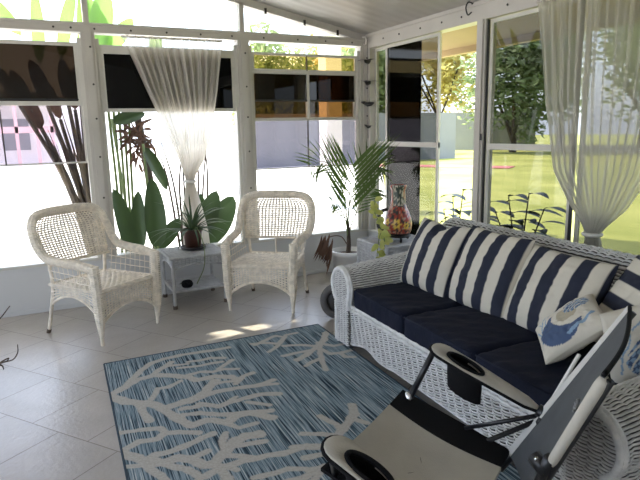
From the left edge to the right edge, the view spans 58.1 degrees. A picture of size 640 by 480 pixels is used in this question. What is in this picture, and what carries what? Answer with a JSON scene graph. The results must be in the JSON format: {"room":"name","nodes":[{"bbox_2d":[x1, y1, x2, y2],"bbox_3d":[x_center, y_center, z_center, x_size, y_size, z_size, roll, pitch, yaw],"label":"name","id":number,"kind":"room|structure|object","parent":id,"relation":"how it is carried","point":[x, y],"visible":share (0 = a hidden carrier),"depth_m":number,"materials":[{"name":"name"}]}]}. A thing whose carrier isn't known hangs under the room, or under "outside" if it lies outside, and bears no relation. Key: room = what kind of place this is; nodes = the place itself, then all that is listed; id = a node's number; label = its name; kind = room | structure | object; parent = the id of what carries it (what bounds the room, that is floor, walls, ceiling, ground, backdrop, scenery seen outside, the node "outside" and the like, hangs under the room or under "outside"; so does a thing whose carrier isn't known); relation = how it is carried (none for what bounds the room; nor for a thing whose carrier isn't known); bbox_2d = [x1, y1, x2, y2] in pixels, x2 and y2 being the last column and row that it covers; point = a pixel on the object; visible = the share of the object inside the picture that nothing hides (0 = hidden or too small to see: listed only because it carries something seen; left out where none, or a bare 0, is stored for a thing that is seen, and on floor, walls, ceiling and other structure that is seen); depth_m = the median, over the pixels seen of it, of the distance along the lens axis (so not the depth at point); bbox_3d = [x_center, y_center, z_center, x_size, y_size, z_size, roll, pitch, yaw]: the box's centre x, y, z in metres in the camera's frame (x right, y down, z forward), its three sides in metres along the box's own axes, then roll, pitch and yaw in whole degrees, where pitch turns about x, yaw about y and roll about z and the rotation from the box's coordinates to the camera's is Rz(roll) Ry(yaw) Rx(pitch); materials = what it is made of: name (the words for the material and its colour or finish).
{"room":"sunroom","nodes":[
{"label":"sunroom","id":0,"kind":"room"},
{"bbox_2d":[0,17,366,47],"bbox_3d":[-2.028,-1.742,4.728,5.600,0.075,0.135,-6,12,-26],"label":"trim","id":1,"kind":"structure","parent":0,"point":[8,24],"depth_m":5.02,"materials":[{"name":"white paint"}]},
{"bbox_2d":[121,35,222,244],"bbox_3d":[-1.254,-0.852,5.171,0.870,1.840,0.124,-6,12,-26],"label":"sheer curtain","id":2,"kind":"object","parent":1,"relation":"hanging from","point":[180,76],"visible":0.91,"depth_m":5.13,"materials":[{"name":"white fabric"}]},
{"bbox_2d":[0,231,367,313],"bbox_3d":[-1.951,0.363,5.178,5.700,0.400,0.090,-6,12,-26],"label":"wall","id":3,"kind":"structure","parent":0,"point":[27,288],"depth_m":5.19,"materials":[{"name":"white paint"}]},
{"bbox_2d":[0,38,100,257],"bbox_3d":[-2.516,-0.696,4.668,1.232,1.845,0.062,-6,12,-26],"label":"window","id":4,"kind":"structure","parent":3,"relation":"in","point":[32,73],"depth_m":4.68,"materials":[{"name":"grey metal"}]},
{"bbox_2d":[79,0,113,257],"bbox_3d":[-1.921,-1.082,4.896,0.110,2.492,0.127,-6,12,-26],"label":"trim","id":5,"kind":"structure","parent":3,"relation":"attached to","point":[88,48],"depth_m":4.86,"materials":[{"name":"white paint"}]},
{"bbox_2d":[0,268,333,317],"bbox_3d":[-1.970,0.555,5.146,5.600,0.035,0.012,-6,12,-26],"label":"baseboard","id":6,"kind":"structure","parent":3,"relation":"attached to","point":[61,307],"depth_m":5.04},
{"bbox_2d":[95,39,245,255],"bbox_3d":[-1.314,-0.833,5.251,1.234,1.845,0.062,-6,12,-26],"label":"window","id":7,"kind":"structure","parent":3,"relation":"in","point":[122,88],"depth_m":5.00,"materials":[{"name":"white metal"}]},
{"bbox_2d":[0,228,367,270],"bbox_3d":[-1.996,0.161,5.107,5.600,0.025,0.110,-6,12,-26],"label":"trim","id":8,"kind":"structure","parent":3,"relation":"attached to","point":[340,231],"depth_m":5.21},
{"bbox_2d":[234,3,256,241],"bbox_3d":[-0.715,-1.085,5.505,0.110,2.219,0.127,-6,12,-26],"label":"trim","id":9,"kind":"structure","parent":3,"relation":"attached to","point":[242,45],"depth_m":5.43,"materials":[{"name":"white paint"}]},
{"bbox_2d":[249,46,360,239],"bbox_3d":[-0.127,-0.968,5.827,1.199,1.845,0.062,-6,12,-26],"label":"window","id":10,"kind":"structure","parent":3,"relation":"in","point":[276,94],"depth_m":5.73,"materials":[{"name":"white metal"}]},
{"bbox_2d":[355,46,367,228],"bbox_3d":[0.460,-1.057,6.105,0.110,1.890,0.127,-6,12,-26],"label":"trim","id":11,"kind":"structure","parent":3,"relation":"attached to","point":[363,49],"depth_m":6.00,"materials":[{"name":"white paint"}]},
{"bbox_2d":[0,144,384,265],"bbox_3d":[-13.744,-4.301,32.429,78.000,0.120,59.900,-6,12,-26],"label":"driveway","id":12,"kind":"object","parent":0,"point":[18,201],"depth_m":15.73,"materials":[{"name":"concrete"}]},
{"bbox_2d":[0,106,61,183],"bbox_3d":[-13.170,-3.587,20.587,7.600,2.950,6.500,-6,12,-26],"label":"house","id":13,"kind":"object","parent":12,"relation":"on","point":[22,145],"visible":0.59,"depth_m":19.53,"materials":[{"name":"pink"}]},
{"bbox_2d":[0,0,133,253],"bbox_3d":[-2.277,-0.973,5.651,1.662,3.068,0.707,-6,12,-26],"label":"tree","id":14,"kind":"object","parent":12,"relation":"on","point":[99,11],"visible":0.34,"depth_m":5.44,"materials":[{"name":"plant"}]},
{"bbox_2d":[107,112,208,252],"bbox_3d":[-1.590,-0.640,5.851,0.990,2.303,0.267,-9,13,-34],"label":"banana plant","id":15,"kind":"object","parent":12,"relation":"on","point":[137,131],"visible":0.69,"depth_m":5.66,"materials":[{"name":"green plant"}]},
{"bbox_2d":[110,112,235,251],"bbox_3d":[-1.423,-0.369,5.735,1.229,1.811,0.297,-6,12,-26],"label":"plant","id":16,"kind":"object","parent":12,"relation":"on","point":[149,216],"visible":0.62,"depth_m":5.58,"materials":[{"name":"green plant"}]},
{"bbox_2d":[229,22,317,131],"bbox_3d":[-1.931,-7.869,31.250,6.397,6.944,5.743,-6,12,-26],"label":"tree","id":17,"kind":"object","parent":12,"relation":"on","point":[284,63],"visible":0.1,"depth_m":29.03,"materials":[{"name":"green plant"}]},
{"bbox_2d":[302,28,354,67],"bbox_3d":[1.218,-12.643,45.150,6.251,10.892,5.119,6,13,32],"label":"tree","id":18,"kind":"object","parent":12,"relation":"on","point":[312,47],"visible":0.02,"depth_m":44.90,"materials":[{"name":"green plant"}]},
{"bbox_2d":[313,29,346,208],"bbox_3d":[0.212,-2.446,11.577,0.460,3.600,0.460,-6,12,-26],"label":"porch column","id":19,"kind":"structure","parent":12,"relation":"on","point":[334,127],"depth_m":11.51,"materials":[{"name":"white"}]},
{"bbox_2d":[234,113,455,167],"bbox_3d":[1.648,-4.676,26.521,11.500,2.250,0.100,-6,12,-26],"label":"building wall","id":20,"kind":"structure","parent":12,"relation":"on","point":[277,142],"depth_m":25.29,"materials":[{"name":"white paint"}]},
{"bbox_2d":[341,47,384,112],"bbox_3d":[3.211,-8.830,34.100,5.433,7.550,6.584,-3,11,-7],"label":"tree","id":21,"kind":"object","parent":12,"relation":"on","point":[346,64],"visible":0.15,"depth_m":32.28,"materials":[{"name":"green plant"}]},
{"bbox_2d":[0,271,514,479],"bbox_3d":[-0.500,1.163,2.259,5.800,0.120,6.800,-6,12,-26],"label":"floor","id":22,"kind":"structure","parent":0,"point":[57,422],"depth_m":3.97,"materials":[{"name":"tile"}]},
{"bbox_2d":[0,306,18,369],"bbox_3d":[-2.089,0.519,3.325,0.582,0.801,0.270,-6,12,-26],"label":"plant","id":23,"kind":"object","parent":22,"relation":"on","point":[8,360],"visible":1,"depth_m":3.50,"materials":[{"name":"green plant"}]},
{"bbox_2d":[26,202,161,345],"bbox_3d":[-1.708,0.221,4.428,0.710,0.965,0.744,5,12,28],"label":"wicker armchair","id":24,"kind":"object","parent":22,"relation":"on","point":[95,281],"visible":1,"depth_m":4.42,"materials":[{"name":"white wicker"}]},
{"bbox_2d":[158,243,226,309],"bbox_3d":[-1.138,0.314,5.194,0.515,0.458,0.486,-6,12,-26],"label":"wicker side table","id":25,"kind":"object","parent":22,"relation":"on","point":[170,255],"visible":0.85,"depth_m":5.10,"materials":[{"name":"white wicker"}]},
{"bbox_2d":[180,279,192,287],"bbox_3d":[-1.164,0.381,5.006,0.124,0.072,0.131,-6,12,-26],"label":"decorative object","id":26,"kind":"object","parent":25,"relation":"on","point":[188,283],"visible":1,"depth_m":4.98,"materials":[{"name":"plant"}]},
{"bbox_2d":[143,185,235,283],"bbox_3d":[-1.125,-0.080,5.097,0.867,0.849,0.627,-6,12,-26],"label":"potted plant","id":27,"kind":"object","parent":25,"relation":"on","point":[192,235],"visible":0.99,"depth_m":5.14,"materials":[{"name":"green plant"}]},
{"bbox_2d":[164,274,223,292],"bbox_3d":[-1.136,0.392,5.209,0.465,0.027,0.435,-6,12,-26],"label":"shelf","id":28,"kind":"object","parent":25,"relation":"attached to","point":[208,281],"depth_m":5.18,"materials":[{"name":"grey wicker"}]},
{"bbox_2d":[220,190,315,312],"bbox_3d":[-0.442,0.075,5.047,0.744,0.965,0.710,1,11,11],"label":"wicker armchair","id":29,"kind":"object","parent":22,"relation":"on","point":[258,261],"visible":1,"depth_m":5.17,"materials":[{"name":"white wicker"}]},
{"bbox_2d":[103,324,520,479],"bbox_3d":[-0.259,0.923,3.126,1.581,0.012,2.330,-6,12,-23],"label":"area rug","id":30,"kind":"object","parent":22,"relation":"on","point":[262,406],"visible":0.85,"depth_m":3.19,"materials":[{"name":"blue carpet"}]},
{"bbox_2d":[320,284,334,317],"bbox_3d":[0.148,0.486,4.593,0.296,0.296,0.078,0,11,4],"label":"wheel","id":31,"kind":"object","parent":22,"relation":"on","point":[327,299],"visible":0.25,"depth_m":4.58,"materials":[{"name":"grey rubber"}]},
{"bbox_2d":[293,129,399,274],"bbox_3d":[0.257,-0.330,5.557,1.089,1.528,0.452,-6,12,-26],"label":"potted palm","id":32,"kind":"object","parent":22,"relation":"on","point":[344,256],"visible":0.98,"depth_m":5.55,"materials":[{"name":"green plant"}]},
{"bbox_2d":[332,247,356,267],"bbox_3d":[0.280,0.252,5.735,0.346,0.317,0.346,-6,12,-26],"label":"pot","id":33,"kind":"object","parent":32,"relation":"attached to","point":[344,256],"depth_m":5.60,"materials":[{"name":"white ceramic"}]},
{"bbox_2d":[357,234,414,262],"bbox_3d":[0.651,0.272,4.927,0.515,0.570,0.475,-6,12,-26],"label":"stand","id":34,"kind":"object","parent":22,"relation":"on","point":[364,244],"visible":0.17,"depth_m":4.84,"materials":[{"name":"white wicker"}]},
{"bbox_2d":[368,196,392,257],"bbox_3d":[0.489,-0.014,4.633,0.212,0.663,0.249,1,11,10],"label":"trailing vine","id":35,"kind":"object","parent":34,"relation":"on","point":[384,234],"visible":0.8,"depth_m":4.62,"materials":[{"name":"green plant"}]},
{"bbox_2d":[390,234,410,242],"bbox_3d":[0.665,-0.024,4.847,0.231,0.056,0.224,-6,12,-26],"label":"iron stand","id":36,"kind":"object","parent":34,"relation":"on","point":[409,235],"visible":0.46,"depth_m":4.75,"materials":[{"name":"black metal"}]},
{"bbox_2d":[376,184,411,235],"bbox_3d":[0.637,-0.248,4.790,0.272,0.418,0.231,-11,15,-41],"label":"vase","id":37,"kind":"object","parent":36,"relation":"on","point":[398,219],"visible":0.96,"depth_m":4.74,"materials":[{"name":"ceramic"}]},
{"bbox_2d":[320,305,636,479],"bbox_3d":[0.473,0.693,1.875,0.861,0.910,0.959,6,13,32],"label":"camp chair","id":38,"kind":"object","parent":22,"relation":"on","point":[411,439],"visible":1,"depth_m":2.08,"materials":[{"name":"beige fabric"}]},
{"bbox_2d":[331,217,639,479],"bbox_3d":[0.992,0.459,3.184,1.057,0.852,2.401,-6,12,-23],"label":"wicker sofa","id":39,"kind":"object","parent":22,"relation":"on","point":[608,448],"visible":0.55,"depth_m":2.96,"materials":[{"name":"grey wicker"}]},
{"bbox_2d":[354,282,463,334],"bbox_3d":[0.674,0.401,3.726,0.740,0.160,0.613,-6,12,-23],"label":"seat cushion","id":40,"kind":"object","parent":39,"relation":"on","point":[388,304],"visible":0.61,"depth_m":3.55,"materials":[{"name":"blue fabric"}]},
{"bbox_2d":[400,218,472,296],"bbox_3d":[0.751,0.112,3.796,0.282,0.444,0.528,-6,12,-22],"label":"striped pillow","id":41,"kind":"object","parent":40,"relation":"on","point":[433,254],"visible":0.86,"depth_m":3.67,"materials":[{"name":"fabric"}]},
{"bbox_2d":[403,305,538,361],"bbox_3d":[0.929,0.504,3.164,0.740,0.162,0.613,-6,12,-23],"label":"seat cushion","id":42,"kind":"object","parent":39,"relation":"on","point":[469,331],"visible":0.44,"depth_m":3.02,"materials":[{"name":"blue fabric"}]},
{"bbox_2d":[447,225,535,317],"bbox_3d":[0.983,0.186,3.387,0.276,0.468,0.519,-6,12,-22],"label":"striped pillow","id":43,"kind":"object","parent":42,"relation":"on","point":[489,265],"visible":0.94,"depth_m":3.28,"materials":[{"name":"fabric"}]},
{"bbox_2d":[475,340,617,412],"bbox_3d":[1.184,0.607,2.603,0.741,0.161,0.613,-6,12,-23],"label":"seat cushion","id":44,"kind":"object","parent":39,"relation":"on","point":[522,366],"visible":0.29,"depth_m":2.54,"materials":[{"name":"blue fabric"}]},
{"bbox_2d":[503,244,619,333],"bbox_3d":[1.208,0.285,2.957,0.279,0.431,0.540,-5,12,-21],"label":"striped pillow","id":45,"kind":"object","parent":44,"relation":"on","point":[548,279],"visible":0.7,"depth_m":2.90,"materials":[{"name":"fabric"}]},
{"bbox_2d":[536,294,602,364],"bbox_3d":[1.128,0.395,2.596,0.259,0.243,0.371,2,11,14],"label":"pillow","id":46,"kind":"object","parent":44,"relation":"on","point":[575,325],"visible":0.98,"depth_m":2.49,"materials":[{"name":"fabric"}]},
{"bbox_2d":[595,254,639,342],"bbox_3d":[1.441,0.342,2.534,0.283,0.465,0.552,-3,11,-11],"label":"striped pillow","id":47,"kind":"object","parent":44,"relation":"on","point":[625,292],"visible":0.41,"depth_m":2.62,"materials":[{"name":"fabric"}]},
{"bbox_2d":[599,304,639,382],"bbox_3d":[1.315,0.415,2.327,0.405,0.430,0.150,-1,11,3],"label":"pillow","id":48,"kind":"object","parent":44,"relation":"on","point":[627,367],"visible":0.48,"depth_m":2.28,"materials":[{"name":"fabric"}]},
{"bbox_2d":[218,0,364,37],"bbox_3d":[-2.041,-2.333,4.615,5.600,1.200,0.111,-6,12,-26],"label":"trim","id":49,"kind":"structure","parent":0,"point":[251,5],"depth_m":5.53,"materials":[{"name":"white paint"}]},
{"bbox_2d":[253,0,479,34],"bbox_3d":[-0.570,-1.864,1.670,5.820,1.249,6.840,-6,12,-26],"label":"ceiling","id":50,"kind":"structure","parent":0,"point":[364,17],"depth_m":5.13,"materials":[{"name":"grey"}]},
{"bbox_2d":[442,0,588,50],"bbox_3d":[2.333,-1.602,3.300,0.760,0.220,7.000,-6,12,-26],"label":"soffit","id":51,"kind":"object","parent":50,"relation":"attached to","point":[467,36],"depth_m":5.59,"materials":[{"name":"beige paint"}]},
{"bbox_2d":[442,44,476,57],"bbox_3d":[2.711,-1.546,3.502,0.080,0.140,7.000,-6,12,-26],"label":"trim","id":52,"kind":"structure","parent":51,"relation":"attached to","point":[472,48],"depth_m":5.95,"materials":[{"name":"beige paint"}]},
{"bbox_2d":[368,231,408,258],"bbox_3d":[2.041,0.617,3.445,0.090,0.400,6.600,-6,12,-26],"label":"wall","id":53,"kind":"structure","parent":0,"point":[370,234],"depth_m":6.24,"materials":[{"name":"white paint"}]},
{"bbox_2d":[368,229,377,233],"bbox_3d":[2.028,0.410,3.401,0.110,0.025,6.600,-6,12,-26],"label":"trim","id":54,"kind":"structure","parent":53,"relation":"attached to","point":[371,230],"depth_m":6.18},
{"bbox_2d":[367,48,378,229],"bbox_3d":[0.550,-1.042,6.083,0.110,1.865,0.100,-6,12,-26],"label":"trim","id":55,"kind":"structure","parent":53,"relation":"attached to","point":[371,51],"depth_m":5.98,"materials":[{"name":"white paint"}]},
{"bbox_2d":[375,46,385,228],"bbox_3d":[0.645,-1.013,5.924,0.024,1.855,0.275,-6,12,-26],"label":"window","id":56,"kind":"structure","parent":53,"relation":"in","point":[381,48],"depth_m":5.95,"materials":[{"name":"white metal"}]},
{"bbox_2d":[385,32,441,234],"bbox_3d":[0.864,-0.925,5.446,0.042,1.855,0.850,-6,12,-26],"label":"window","id":57,"kind":"structure","parent":53,"relation":"in","point":[412,66],"depth_m":5.36,"materials":[{"name":"clear glass"}]},
{"bbox_2d":[471,19,490,221],"bbox_3d":[1.295,-0.769,4.594,0.125,1.865,0.100,-6,12,-26],"label":"trim","id":58,"kind":"structure","parent":53,"relation":"attached to","point":[481,47],"depth_m":4.52,"materials":[{"name":"white paint"}]},
{"bbox_2d":[480,0,585,240],"bbox_3d":[1.474,-0.692,4.179,0.060,1.855,0.910,-6,12,-26],"label":"window","id":59,"kind":"structure","parent":53,"relation":"in","point":[522,190],"depth_m":4.17,"materials":[{"name":"clear glass"}]},
{"bbox_2d":[573,0,639,254],"bbox_3d":[1.898,-0.557,3.433,0.024,1.855,0.825,-6,12,-26],"label":"window","id":60,"kind":"structure","parent":53,"relation":"in","point":[623,234],"depth_m":3.53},
{"bbox_2d":[365,0,565,48],"bbox_3d":[1.978,-1.501,3.026,0.135,0.140,6.600,-6,12,-26],"label":"trim","id":61,"kind":"structure","parent":0,"point":[453,19],"depth_m":4.71,"materials":[{"name":"white paint"}]},
{"bbox_2d":[465,1,473,15],"bbox_3d":[1.148,-1.786,4.438,0.073,0.112,0.027,-6,12,-26],"label":"hook","id":62,"kind":"object","parent":61,"relation":"attached to","point":[468,1],"visible":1,"depth_m":4.43,"materials":[{"name":"black metal"}]},
{"bbox_2d":[537,0,639,246],"bbox_3d":[1.724,-0.544,3.530,0.124,1.960,1.133,-7,12,-29],"label":"sheer curtain","id":63,"kind":"object","parent":61,"relation":"hanging from","point":[596,167],"visible":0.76,"depth_m":3.56,"materials":[{"name":"white fabric"}]},
{"bbox_2d":[382,150,574,241],"bbox_3d":[27.589,-4.757,30.488,69.600,0.120,100.000,-6,12,-26],"label":"lawn","id":64,"kind":"structure","parent":0,"point":[451,180],"depth_m":16.03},
{"bbox_2d":[379,164,472,167],"bbox_3d":[4.815,-2.979,23.267,5.730,0.030,1.082,5,13,30],"label":"strip","id":65,"kind":"object","parent":64,"relation":"on","point":[440,166],"visible":0.21,"depth_m":22.73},
{"bbox_2d":[439,189,471,222],"bbox_3d":[1.413,-0.025,5.743,0.415,1.016,1.059,-6,12,-26],"label":"leafy shrub","id":66,"kind":"object","parent":64,"relation":"on","point":[467,212],"visible":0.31,"depth_m":5.67,"materials":[{"name":"green plant"}]},
{"bbox_2d":[440,52,475,112],"bbox_3d":[9.648,-12.374,45.916,7.158,9.740,7.147,-6,12,-26],"label":"tree","id":67,"kind":"object","parent":64,"relation":"on","point":[449,75],"visible":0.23,"depth_m":44.67,"materials":[{"name":"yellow plant"}]},
{"bbox_2d":[451,52,475,128],"bbox_3d":[11.210,-9.993,32.578,6.399,10.427,6.484,-4,11,-15],"label":"tree","id":68,"kind":"object","parent":64,"relation":"on","point":[471,81],"visible":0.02,"depth_m":33.70,"materials":[{"name":"green plant"}]},
{"bbox_2d":[455,112,473,149],"bbox_3d":[7.572,-7.441,39.685,13.787,2.450,0.140,5,12,28],"label":"fence","id":69,"kind":"object","parent":64,"relation":"on","point":[464,140],"visible":0.02,"depth_m":38.53,"materials":[{"name":"white paint"}]},
{"bbox_3d":[0.452,-2.018,5.836,0.028,0.098,0.063,-6,12,-26],"label":"hook","id":70,"kind":"object","parent":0,"visible":0},
{"bbox_2d":[358,40,373,127],"bbox_3d":[0.494,-1.536,5.892,0.241,0.980,0.184,-4,11,-16],"label":"mobile","id":71,"kind":"object","parent":70,"relation":"hanging from","point":[367,61],"visible":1,"depth_m":5.88,"materials":[{"name":"black metal"}]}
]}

